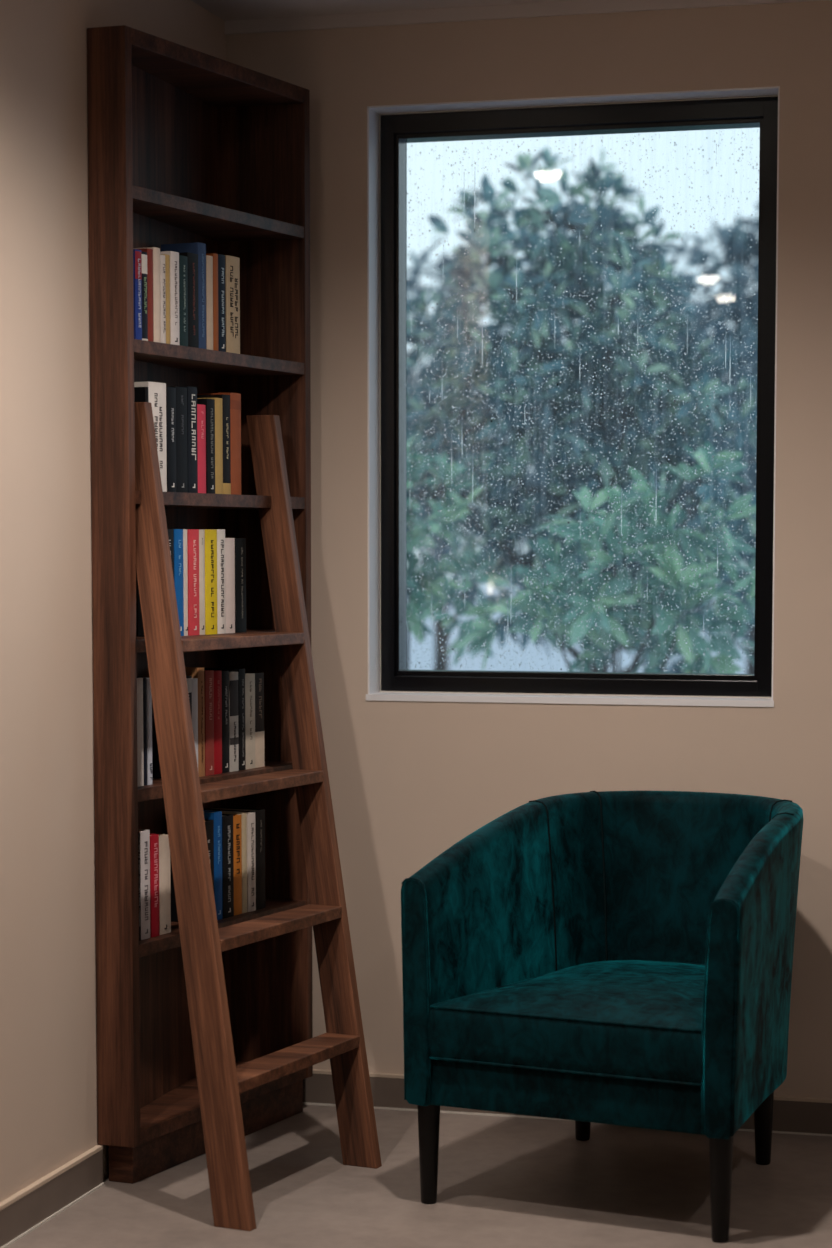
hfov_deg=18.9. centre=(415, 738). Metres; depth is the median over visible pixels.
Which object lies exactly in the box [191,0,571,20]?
ceiling
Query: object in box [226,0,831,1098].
wall
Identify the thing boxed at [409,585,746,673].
ground
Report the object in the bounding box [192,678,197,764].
book
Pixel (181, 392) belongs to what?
book
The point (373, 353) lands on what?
trim
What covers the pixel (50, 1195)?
baseboard
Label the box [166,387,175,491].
book
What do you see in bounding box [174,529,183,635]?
book
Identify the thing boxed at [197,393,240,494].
book
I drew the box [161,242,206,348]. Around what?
book
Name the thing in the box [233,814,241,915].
book
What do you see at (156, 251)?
book
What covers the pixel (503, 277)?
broadleaf tree
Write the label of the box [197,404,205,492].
book
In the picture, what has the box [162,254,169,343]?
book
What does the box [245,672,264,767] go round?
book
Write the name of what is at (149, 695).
book
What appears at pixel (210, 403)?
book
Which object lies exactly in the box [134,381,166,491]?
book
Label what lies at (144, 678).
book
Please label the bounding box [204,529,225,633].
book
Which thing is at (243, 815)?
book
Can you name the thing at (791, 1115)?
baseboard
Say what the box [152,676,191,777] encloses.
book
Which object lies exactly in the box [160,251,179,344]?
book
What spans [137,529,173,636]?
book
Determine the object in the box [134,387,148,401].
book
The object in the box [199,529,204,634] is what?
book
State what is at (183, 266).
book
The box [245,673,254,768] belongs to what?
book
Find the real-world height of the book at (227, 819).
0.230 m
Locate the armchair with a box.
[401,791,803,1242]
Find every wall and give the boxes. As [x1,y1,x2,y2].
[0,0,226,1201]
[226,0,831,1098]
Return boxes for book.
[133,247,160,342]
[133,249,141,339]
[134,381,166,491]
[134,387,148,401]
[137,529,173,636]
[137,677,146,784]
[137,678,143,786]
[138,248,153,341]
[138,829,150,939]
[138,833,140,940]
[141,251,147,340]
[146,678,152,784]
[150,833,170,934]
[150,834,159,937]
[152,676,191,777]
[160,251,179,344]
[160,255,165,342]
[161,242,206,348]
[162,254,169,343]
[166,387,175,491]
[167,819,213,921]
[172,386,187,492]
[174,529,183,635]
[179,252,198,347]
[179,255,187,345]
[183,386,197,492]
[183,529,187,635]
[185,667,204,776]
[187,529,199,635]
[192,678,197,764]
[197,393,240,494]
[197,394,230,493]
[197,398,222,493]
[197,399,214,493]
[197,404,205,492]
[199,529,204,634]
[203,810,222,919]
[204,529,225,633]
[204,668,245,770]
[204,670,213,775]
[204,807,265,909]
[205,530,216,634]
[206,253,218,350]
[206,255,212,349]
[210,810,255,911]
[214,670,221,773]
[218,254,225,351]
[222,671,228,772]
[222,812,246,912]
[222,814,233,918]
[225,255,239,353]
[225,538,234,632]
[229,672,238,771]
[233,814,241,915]
[235,538,245,632]
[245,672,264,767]
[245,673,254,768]
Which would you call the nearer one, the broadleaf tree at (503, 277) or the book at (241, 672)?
the book at (241, 672)
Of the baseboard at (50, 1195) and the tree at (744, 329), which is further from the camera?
the tree at (744, 329)
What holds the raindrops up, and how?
attached to the window
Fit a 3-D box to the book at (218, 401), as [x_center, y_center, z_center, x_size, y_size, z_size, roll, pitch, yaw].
[-0.482,-0.647,5.537,0.109,0.211,0.034,2,5,26]
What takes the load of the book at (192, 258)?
on the bookcase
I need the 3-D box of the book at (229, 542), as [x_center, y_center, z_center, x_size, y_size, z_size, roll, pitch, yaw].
[-0.464,-0.344,5.605,0.114,0.212,0.045,2,5,26]
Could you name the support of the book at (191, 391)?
on the bookcase
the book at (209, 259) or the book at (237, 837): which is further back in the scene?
the book at (237, 837)
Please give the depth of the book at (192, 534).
5.43 m
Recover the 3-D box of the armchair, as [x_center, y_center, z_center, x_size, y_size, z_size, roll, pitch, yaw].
[0.470,0.539,5.267,0.723,0.796,0.821,2,5,27]
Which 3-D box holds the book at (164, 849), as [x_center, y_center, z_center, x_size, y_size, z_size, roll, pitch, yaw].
[-0.564,0.312,5.383,0.059,0.212,0.049,2,5,26]
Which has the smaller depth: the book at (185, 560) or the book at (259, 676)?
the book at (185, 560)
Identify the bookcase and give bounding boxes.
[87,25,312,1183]
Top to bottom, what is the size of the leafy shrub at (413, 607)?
1.842 m
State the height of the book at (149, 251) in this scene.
0.196 m
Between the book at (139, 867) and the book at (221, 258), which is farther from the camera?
the book at (221, 258)
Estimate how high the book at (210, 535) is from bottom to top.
0.230 m
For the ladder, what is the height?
1.640 m
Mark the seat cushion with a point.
(568, 1021)
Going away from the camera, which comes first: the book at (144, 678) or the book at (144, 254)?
the book at (144, 254)
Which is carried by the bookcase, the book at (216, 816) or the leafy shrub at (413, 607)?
the book at (216, 816)
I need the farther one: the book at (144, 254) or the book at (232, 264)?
the book at (232, 264)
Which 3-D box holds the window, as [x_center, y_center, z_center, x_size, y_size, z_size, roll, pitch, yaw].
[0.382,-0.789,5.874,0.950,1.368,0.091,1,4,15]
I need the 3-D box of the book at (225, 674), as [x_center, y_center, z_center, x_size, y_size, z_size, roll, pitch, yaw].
[-0.474,-0.040,5.606,0.113,0.227,0.033,2,5,26]
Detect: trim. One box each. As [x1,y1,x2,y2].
[225,0,828,34]
[366,86,779,706]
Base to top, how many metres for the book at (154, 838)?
0.218 m
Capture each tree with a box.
[407,147,756,672]
[407,250,532,669]
[419,197,757,638]
[648,203,758,673]
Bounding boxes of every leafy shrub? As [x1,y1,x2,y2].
[406,437,529,669]
[454,441,755,673]
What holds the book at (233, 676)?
on the bookcase
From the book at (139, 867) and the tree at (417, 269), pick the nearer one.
the book at (139, 867)
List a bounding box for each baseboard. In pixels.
[0,1145,104,1247]
[303,1069,831,1135]
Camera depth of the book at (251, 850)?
5.70 m
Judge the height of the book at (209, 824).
0.226 m
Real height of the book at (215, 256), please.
0.214 m
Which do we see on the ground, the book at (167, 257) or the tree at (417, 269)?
the tree at (417, 269)
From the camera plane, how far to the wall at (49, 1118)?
4.95 m
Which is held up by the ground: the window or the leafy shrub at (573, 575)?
the leafy shrub at (573, 575)
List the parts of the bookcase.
panel, panel, shelf, shelf, panel, shelf, shelf, shelf, shelf, panel, panel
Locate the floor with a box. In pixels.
[6,1104,831,1247]
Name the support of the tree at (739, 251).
on the ground
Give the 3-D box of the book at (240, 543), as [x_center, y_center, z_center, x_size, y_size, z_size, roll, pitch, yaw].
[-0.447,-0.348,5.651,0.124,0.212,0.045,2,5,26]
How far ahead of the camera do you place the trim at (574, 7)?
5.73 m
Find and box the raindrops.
[406,131,759,672]
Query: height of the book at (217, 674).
0.229 m
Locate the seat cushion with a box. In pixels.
[428,960,704,1083]
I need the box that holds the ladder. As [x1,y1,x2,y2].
[134,402,381,1230]
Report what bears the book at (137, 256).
on the bookcase
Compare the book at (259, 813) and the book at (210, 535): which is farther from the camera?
the book at (259, 813)
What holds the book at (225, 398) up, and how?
on the bookcase
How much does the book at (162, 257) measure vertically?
0.188 m
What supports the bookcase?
on the floor
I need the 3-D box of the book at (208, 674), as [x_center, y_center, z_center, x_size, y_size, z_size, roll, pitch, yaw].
[-0.498,-0.037,5.537,0.101,0.231,0.036,2,5,26]
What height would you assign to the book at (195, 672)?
0.239 m
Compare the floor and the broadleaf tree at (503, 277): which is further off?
the broadleaf tree at (503, 277)
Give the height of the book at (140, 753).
0.228 m
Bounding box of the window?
[379,95,777,697]
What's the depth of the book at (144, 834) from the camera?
5.30 m

